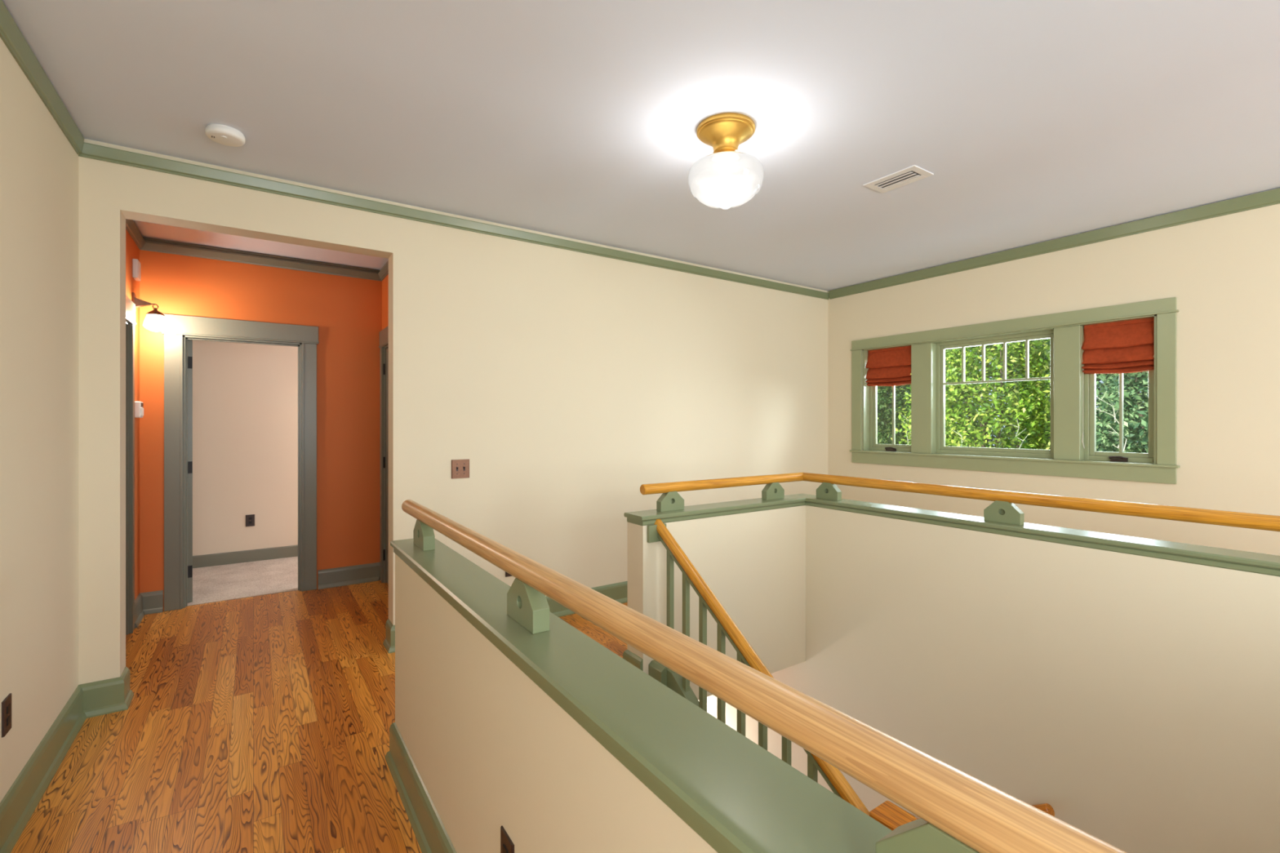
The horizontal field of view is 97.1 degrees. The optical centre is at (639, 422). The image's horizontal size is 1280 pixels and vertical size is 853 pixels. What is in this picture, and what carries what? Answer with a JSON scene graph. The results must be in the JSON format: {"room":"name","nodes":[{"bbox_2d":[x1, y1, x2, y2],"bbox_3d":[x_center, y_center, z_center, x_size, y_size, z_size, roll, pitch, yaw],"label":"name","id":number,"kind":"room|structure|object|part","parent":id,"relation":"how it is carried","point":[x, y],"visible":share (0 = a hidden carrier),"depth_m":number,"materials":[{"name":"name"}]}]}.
{"room":"stair landing","nodes":[
{"label":"stair landing","id":0,"kind":"room"},
{"bbox_2d":[0,37,139,802],"bbox_3d":[-1.308,0.125,0.569,0.150,2.950,8.715,0,0,-34],"label":"wall","id":1,"kind":"structure","parent":0,"point":[39,165],"depth_m":2.17,"materials":[{"name":"beige paint"}]},
{"bbox_2d":[1,693,11,737],"bbox_3d":[-2.117,0.980,1.893,0.008,0.116,0.075,0,0,-34],"label":"power outlet","id":2,"kind":"object","parent":1,"relation":"attached to","point":[6,703],"visible":1,"depth_m":1.88,"materials":[{"name":"black plastic"}]},
{"bbox_2d":[6,703,10,714],"bbox_3d":[-2.115,0.960,1.895,0.004,0.026,0.028,0,0,-34],"label":"receptacle","id":3,"kind":"object","parent":2,"relation":"attached to","point":[8,705],"depth_m":1.89,"materials":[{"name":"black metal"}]},
{"bbox_2d":[6,715,10,726],"bbox_3d":[-2.115,1.000,1.895,0.004,0.026,0.028,0,0,-34],"label":"receptacle","id":4,"kind":"object","parent":2,"relation":"attached to","point":[8,717],"depth_m":1.89,"materials":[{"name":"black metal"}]},
{"bbox_2d":[0,590,163,852],"bbox_3d":[-1.183,1.323,0.678,0.179,0.155,8.455,0,0,-34],"label":"baseboard","id":5,"kind":"structure","parent":1,"relation":"attached to","point":[91,700],"depth_m":2.36,"materials":[{"name":"green paint"}]},
{"bbox_2d":[125,295,136,635],"bbox_3d":[-3.213,0.300,3.369,0.190,2.200,1.046,0,0,-34],"label":"door","id":6,"kind":"structure","parent":1,"relation":"in","point":[131,322],"depth_m":3.74,"materials":[{"name":"grey paint"}]},
{"bbox_2d":[132,258,141,280],"bbox_3d":[-3.491,-1.055,3.925,0.033,0.130,0.120,0,0,-34],"label":"door chime","id":7,"kind":"object","parent":1,"relation":"attached to","point":[136,267],"visible":1,"depth_m":3.88,"materials":[{"name":"white plastic"}]},
{"bbox_2d":[138,262,141,278],"bbox_3d":[-3.478,-1.055,3.933,0.003,0.090,0.080,0,0,-34],"label":"grille","id":8,"kind":"object","parent":7,"relation":"attached to","point":[140,266],"depth_m":3.93,"materials":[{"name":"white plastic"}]},
{"bbox_2d":[134,401,143,417],"bbox_3d":[-3.523,-0.087,3.978,0.040,0.115,0.125,0,0,-34],"label":"alarm keypad","id":9,"kind":"object","parent":1,"relation":"attached to","point":[139,410],"visible":0.93,"depth_m":3.93,"materials":[{"name":"white plastic"}]},
{"bbox_2d":[131,292,168,332],"bbox_3d":[-3.405,-0.757,3.935,0.187,0.256,0.136,0,0,-34],"label":"wall sconce","id":10,"kind":"object","parent":1,"relation":"attached to","point":[154,321],"visible":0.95,"depth_m":3.91,"materials":[{"name":"white glass"}]},
{"bbox_3d":[-3.425,-0.822,3.921,0.113,0.064,0.064,0,0,-34],"label":"arm","id":11,"kind":"part","parent":10,"relation":"part of","materials":[{"name":"brown metal"}]},
{"bbox_3d":[-3.384,-0.688,3.950,0.126,0.118,0.126,0,0,33],"label":"lamp shade","id":12,"kind":"part","parent":10,"relation":"part of","materials":[{"name":"white glass"}]},
{"bbox_2d":[187,556,297,605],"bbox_3d":[-3.161,1.498,5.334,4.000,0.204,1.385,0,0,-34],"label":"floor","id":13,"kind":"structure","parent":0,"point":[220,583],"depth_m":5.00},
{"bbox_2d":[192,340,297,555],"bbox_3d":[-3.586,0.125,5.955,4.300,2.950,0.120,0,0,-34],"label":"wall","id":14,"kind":"structure","parent":0,"point":[245,396],"depth_m":5.63,"materials":[{"name":"paint"}]},
{"bbox_2d":[192,545,297,568],"bbox_3d":[-3.548,1.338,5.900,4.000,0.116,0.014,0,0,-34],"label":"baseboard","id":15,"kind":"structure","parent":14,"relation":"attached to","point":[253,555],"depth_m":5.63,"materials":[{"name":"grey paint"}]},
{"bbox_2d":[245,514,254,526],"bbox_3d":[-3.901,0.985,5.662,0.075,0.116,0.008,0,0,-34],"label":"power outlet","id":16,"kind":"object","parent":14,"relation":"attached to","point":[250,519],"visible":1,"depth_m":5.66,"materials":[{"name":"black plastic"}]},
{"bbox_2d":[139,237,382,610],"bbox_3d":[-2.607,0.125,4.892,2.584,2.950,0.110,0,0,-34],"label":"wall","id":17,"kind":"structure","parent":0,"point":[346,311],"depth_m":4.76,"materials":[{"name":"orange paint"}]},
{"bbox_2d":[160,313,319,611],"bbox_3d":[-3.371,0.300,4.791,1.068,2.200,0.858,0,0,-34],"label":"door frame","id":18,"kind":"structure","parent":17,"relation":"in","point":[181,331],"depth_m":4.36,"materials":[{"name":"grey paint"}]},
{"bbox_2d":[125,218,388,280],"bbox_3d":[-2.522,-1.300,3.921,1.628,0.089,1.590,0,0,-34],"label":"trim","id":19,"kind":"structure","parent":17,"relation":"attached to","point":[143,243],"depth_m":4.47,"materials":[{"name":"grey paint"}]},
{"bbox_2d":[318,562,379,589],"bbox_3d":[-2.055,1.323,4.240,0.496,0.155,1.590,0,0,-34],"label":"baseboard","id":20,"kind":"structure","parent":17,"relation":"attached to","point":[364,573],"depth_m":4.87,"materials":[{"name":"grey paint"}]},
{"bbox_2d":[10,580,627,852],"bbox_3d":[0.968,1.500,2.173,5.719,0.200,8.495,0,0,-34],"label":"floor","id":21,"kind":"structure","parent":0,"point":[258,724],"depth_m":2.47,"materials":[{"name":"brown wood"}]},
{"bbox_2d":[382,274,388,329],"bbox_3d":[-1.800,0.125,4.414,0.120,2.950,1.590,0,0,-34],"label":"wall","id":22,"kind":"structure","parent":0,"point":[385,282],"depth_m":4.89,"materials":[{"name":"orange paint"}]},
{"bbox_2d":[378,325,388,584],"bbox_3d":[-1.980,0.300,4.621,0.186,2.200,1.041,0,0,-34],"label":"door","id":23,"kind":"structure","parent":22,"relation":"in","point":[384,334],"depth_m":4.92,"materials":[{"name":"grey paint"}]},
{"bbox_2d":[78,138,827,684],"bbox_3d":[-0.342,1.525,4.357,5.719,5.750,0.150,0,0,-34],"label":"wall","id":24,"kind":"structure","parent":0,"point":[569,383],"depth_m":3.92,"materials":[{"name":"beige paint"}]},
{"bbox_2d":[78,142,829,299],"bbox_3d":[-0.355,-1.292,4.242,5.569,0.063,0.024,0,0,-34],"label":"trim","id":25,"kind":"structure","parent":24,"relation":"attached to","point":[91,151],"depth_m":3.44,"materials":[{"name":"green paint"}]},
{"bbox_2d":[451,458,469,478],"bbox_3d":[-1.169,0.305,3.690,0.118,0.122,0.018,0,0,-34],"label":"light switch","id":26,"kind":"object","parent":24,"relation":"attached to","point":[460,468],"visible":1,"depth_m":3.69,"materials":[{"name":"brown metal"}]},
{"bbox_2d":[382,581,627,653],"bbox_3d":[0.169,1.323,4.679,4.211,0.155,0.171,0,0,-34],"label":"baseboard","id":27,"kind":"structure","parent":24,"relation":"attached to","point":[618,592],"depth_m":4.10,"materials":[{"name":"green paint"}]},
{"bbox_2d":[505,572,512,577],"bbox_3d":[-0.888,1.000,3.887,0.075,0.116,0.008,0,0,-34],"label":"power outlet","id":28,"kind":"object","parent":24,"relation":"attached to","point":[506,573],"visible":0.02,"depth_m":3.87,"materials":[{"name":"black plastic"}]},
{"bbox_2d":[2,0,1279,291],"bbox_3d":[-0.260,-1.450,2.184,8.035,0.200,10.200,0,0,-34],"label":"ceiling","id":29,"kind":"structure","parent":0,"point":[1033,122],"depth_m":2.43,"materials":[{"name":"paint"}]},
{"bbox_2d":[204,124,245,146],"bbox_3d":[-1.927,-1.329,2.629,0.152,0.042,0.152,0,0,-34],"label":"smoke detector","id":30,"kind":"object","parent":29,"relation":"attached to","point":[224,135],"visible":1,"depth_m":2.60,"materials":[{"name":"white plastic"}]},
{"bbox_2d":[688,112,764,209],"bbox_3d":[0.393,-1.164,2.597,0.347,0.372,0.347,0,0,-34],"label":"ceiling light","id":31,"kind":"object","parent":29,"relation":"attached to","point":[726,178],"visible":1,"depth_m":2.50,"materials":[{"name":"white glass"}]},
{"bbox_3d":[0.393,-1.094,2.597,0.347,0.232,0.347,0,0,-34],"label":"glass globe","id":32,"kind":"part","parent":31,"relation":"part of"},
{"bbox_2d":[862,164,933,193],"bbox_3d":[1.432,-1.345,3.145,0.190,0.010,0.304,0,0,-34],"label":"ceiling vent","id":33,"kind":"object","parent":29,"relation":"in","point":[913,173],"visible":1,"depth_m":3.13,"materials":[{"name":"white metal"}]},
{"bbox_2d":[390,538,892,852],"bbox_3d":[-0.043,2.447,1.050,0.175,3.905,3.282,0,0,-34],"label":"wall","id":34,"kind":"structure","parent":0,"point":[553,738],"depth_m":1.11,"materials":[{"name":"beige paint"}]},
{"bbox_2d":[385,722,456,852],"bbox_3d":[-0.059,1.323,1.045,0.178,0.155,3.293,0,0,-34],"label":"baseboard","id":35,"kind":"structure","parent":34,"relation":"attached to","point":[431,835],"depth_m":1.97,"materials":[{"name":"green paint"}]},
{"bbox_2d":[500,825,514,852],"bbox_3d":[-0.307,1.010,1.302,0.008,0.116,0.075,0,0,-34],"label":"power outlet","id":36,"kind":"object","parent":34,"relation":"attached to","point":[507,846],"visible":1,"depth_m":1.30,"materials":[{"name":"black plastic"}]},
{"bbox_2d":[502,844,507,852],"bbox_3d":[-0.309,0.990,1.300,0.004,0.026,0.028,0,0,-34],"label":"receptacle","id":37,"kind":"object","parent":36,"relation":"attached to","point":[504,846],"depth_m":1.30,"materials":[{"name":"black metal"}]},
{"bbox_2d":[401,499,1127,852],"bbox_3d":[-0.064,0.417,1.086,0.057,0.156,3.365,0,0,-34],"label":"handrail","id":38,"kind":"object","parent":34,"relation":"attached to","point":[957,811],"visible":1,"depth_m":0.64,"materials":[{"name":"brown wood"}]},
{"bbox_2d":[623,493,805,699],"bbox_3d":[0.569,1.030,3.441,1.470,1.070,0.175,0,0,-34],"label":"wall","id":39,"kind":"structure","parent":0,"point":[750,553],"depth_m":3.37,"materials":[{"name":"beige paint"}]},
{"bbox_2d":[622,649,643,671],"bbox_3d":[1.460,1.323,2.135,1.506,0.155,3.378,0,0,-34],"label":"baseboard","id":40,"kind":"structure","parent":39,"relation":"attached to","point":[628,655],"depth_m":3.02,"materials":[{"name":"green paint"}]},
{"bbox_2d":[697,493,1279,852],"bbox_3d":[1.689,2.447,2.950,0.175,3.905,4.465,0,0,-34],"label":"wall","id":41,"kind":"structure","parent":0,"point":[1126,686],"depth_m":2.52,"materials":[{"name":"beige paint"}]},
{"bbox_2d":[640,472,1279,531],"bbox_3d":[1.484,0.417,2.110,1.342,0.156,3.308,0,0,-34],"label":"handrail","id":42,"kind":"object","parent":41,"relation":"on","point":[1003,509],"visible":1,"depth_m":2.83,"materials":[{"name":"brown wood"}]},
{"bbox_3d":[0.567,0.367,3.452,1.342,0.057,0.057,0,0,-34],"label":"rail","id":43,"kind":"part","parent":42,"relation":"part of","materials":[{"name":"brown wood"}]},
{"bbox_2d":[916,803,1054,819],"bbox_3d":[1.372,2.297,3.206,0.086,1.183,1.681,0,0,-34],"label":"handrail","id":44,"kind":"object","parent":41,"relation":"attached to","point":[1047,808],"visible":0.14,"depth_m":2.52,"materials":[{"name":"orange wood"}]},
{"bbox_2d":[827,187,1279,555],"bbox_3d":[3.936,0.175,3.032,0.150,3.050,6.865,0,0,-34],"label":"wall","id":45,"kind":"structure","parent":0,"point":[1222,273],"depth_m":3.67,"materials":[{"name":"beige paint"}]},
{"bbox_2d":[0,0,1279,299],"bbox_3d":[1.539,-1.301,1.470,5.569,0.082,6.690,0,0,-34],"label":"trim","id":46,"kind":"structure","parent":45,"relation":"attached to","point":[11,34],"depth_m":3.56,"materials":[{"name":"green paint"}]},
{"bbox_2d":[849,297,1179,484],"bbox_3d":[2.818,-0.202,4.637,0.184,1.197,2.404,0,0,-34],"label":"window","id":47,"kind":"structure","parent":45,"relation":"in","point":[1067,456],"depth_m":4.28,"materials":[{"name":"green paint"}]},
{"bbox_2d":[865,346,911,386],"bbox_3d":[2.348,-0.253,5.317,0.069,0.887,0.473,0,0,-34],"label":"blind","id":48,"kind":"object","parent":47,"relation":"attached to","point":[891,366],"visible":0.96,"depth_m":5.31,"materials":[{"name":"orange fabric"}]},
{"bbox_3d":[2.400,-0.210,5.354,0.055,0.971,0.473,0,0,-34],"label":"frame","id":49,"kind":"part","parent":47,"relation":"part of","materials":[{"name":"green paint"}]},
{"bbox_3d":[2.365,0.254,5.331,0.034,0.037,0.105,0,0,-34],"label":"crank handle","id":50,"kind":"part","parent":47,"relation":"part of","materials":[{"name":"black plastic"}]},
{"bbox_3d":[2.403,-0.214,5.357,0.033,0.911,0.421,0,0,-34],"label":"sash","id":51,"kind":"part","parent":47,"relation":"part of","materials":[{"name":"white paint"}]},
{"bbox_3d":[2.895,-0.210,4.630,0.055,0.971,0.916,0,0,-34],"label":"frame","id":52,"kind":"part","parent":47,"relation":"part of","materials":[{"name":"green paint"}]},
{"bbox_3d":[2.898,-0.214,4.632,0.033,0.911,0.864,0,0,-34],"label":"sash","id":53,"kind":"part","parent":47,"relation":"part of","materials":[{"name":"green paint"}]},
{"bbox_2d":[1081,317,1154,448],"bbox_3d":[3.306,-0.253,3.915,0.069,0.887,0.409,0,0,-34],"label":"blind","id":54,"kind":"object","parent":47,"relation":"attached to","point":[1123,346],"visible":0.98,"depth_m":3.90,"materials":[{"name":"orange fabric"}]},
{"bbox_3d":[3.191,-0.106,4.072,0.018,0.593,0.010,0,0,42],"label":"cord","id":55,"kind":"part","parent":54,"relation":"part of","materials":[{"name":"white fabric"}]},
{"bbox_3d":[3.324,0.254,3.926,0.034,0.037,0.105,0,0,-34],"label":"crank handle","id":56,"kind":"part","parent":47,"relation":"part of","materials":[{"name":"black plastic"}]},
{"bbox_3d":[3.360,-0.210,3.950,0.055,0.971,0.407,0,0,-34],"label":"frame","id":57,"kind":"part","parent":47,"relation":"part of","materials":[{"name":"green paint"}]},
{"bbox_3d":[3.363,-0.214,3.952,0.033,0.911,0.355,0,0,-34],"label":"sash","id":58,"kind":"part","parent":47,"relation":"part of","materials":[{"name":"green paint"}]},
{"label":"outside","id":59,"kind":"structure","parent":0,"visible":0},
{"bbox_3d":[14.509,4.700,19.000,34.600,0.200,65.000,0,0,-34],"label":"ground","id":60,"kind":"structure","parent":59,"visible":0},
{"bbox_2d":[877,383,911,444],"bbox_3d":[4.531,0.752,12.001,3.583,7.714,2.673,0,0,-34],"label":"tree","id":61,"kind":"object","parent":60,"relation":"on","point":[882,400],"visible":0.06,"depth_m":11.27,"materials":[{"name":"green plant"}]},
{"bbox_2d":[877,364,993,446],"bbox_3d":[7.045,0.283,15.238,3.472,8.651,4.306,0,0,-32],"label":"tree","id":62,"kind":"object","parent":60,"relation":"on","point":[902,402],"visible":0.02,"depth_m":13.93,"materials":[{"name":"green plant"}]},
{"bbox_2d":[890,337,1050,449],"bbox_3d":[6.028,0.952,9.811,3.615,7.315,2.645,0,0,-34],"label":"tree","id":63,"kind":"object","parent":60,"relation":"on","point":[1025,401],"visible":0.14,"depth_m":9.00,"materials":[{"name":"green plant"}]},
{"bbox_2d":[995,338,1148,453],"bbox_3d":[9.543,0.426,11.505,3.575,8.497,4.456,0,0,-34],"label":"tree","id":64,"kind":"object","parent":60,"relation":"on","point":[1047,351],"visible":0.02,"depth_m":11.45,"materials":[{"name":"green plant"}]},
{"bbox_2d":[1096,370,1148,453],"bbox_3d":[7.526,0.823,7.643,3.613,7.572,2.669,0,0,-34],"label":"tree","id":65,"kind":"object","parent":60,"relation":"on","point":[1109,442],"visible":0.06,"depth_m":7.47,"materials":[{"name":"green plant"}]},
{"bbox_3d":[0.767,3.409,3.149,1.119,1.373,2.220,0,0,-34],"label":"staircase","id":66,"kind":"structure","parent":0,"visible":0},
{"bbox_3d":[0.971,2.060,1.781,2.324,1.320,3.015,0,0,-34],"label":"staircase","id":67,"kind":"structure","parent":66,"relation":"on","visible":0},
{"bbox_2d":[647,519,916,831],"bbox_3d":[0.479,1.529,2.458,0.135,2.022,1.431,0,0,-34],"label":"stair railing","id":68,"kind":"object","parent":67,"relation":"on","point":[888,814],"visible":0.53,"depth_m":2.62,"materials":[{"name":"brown wood"}]}
]}

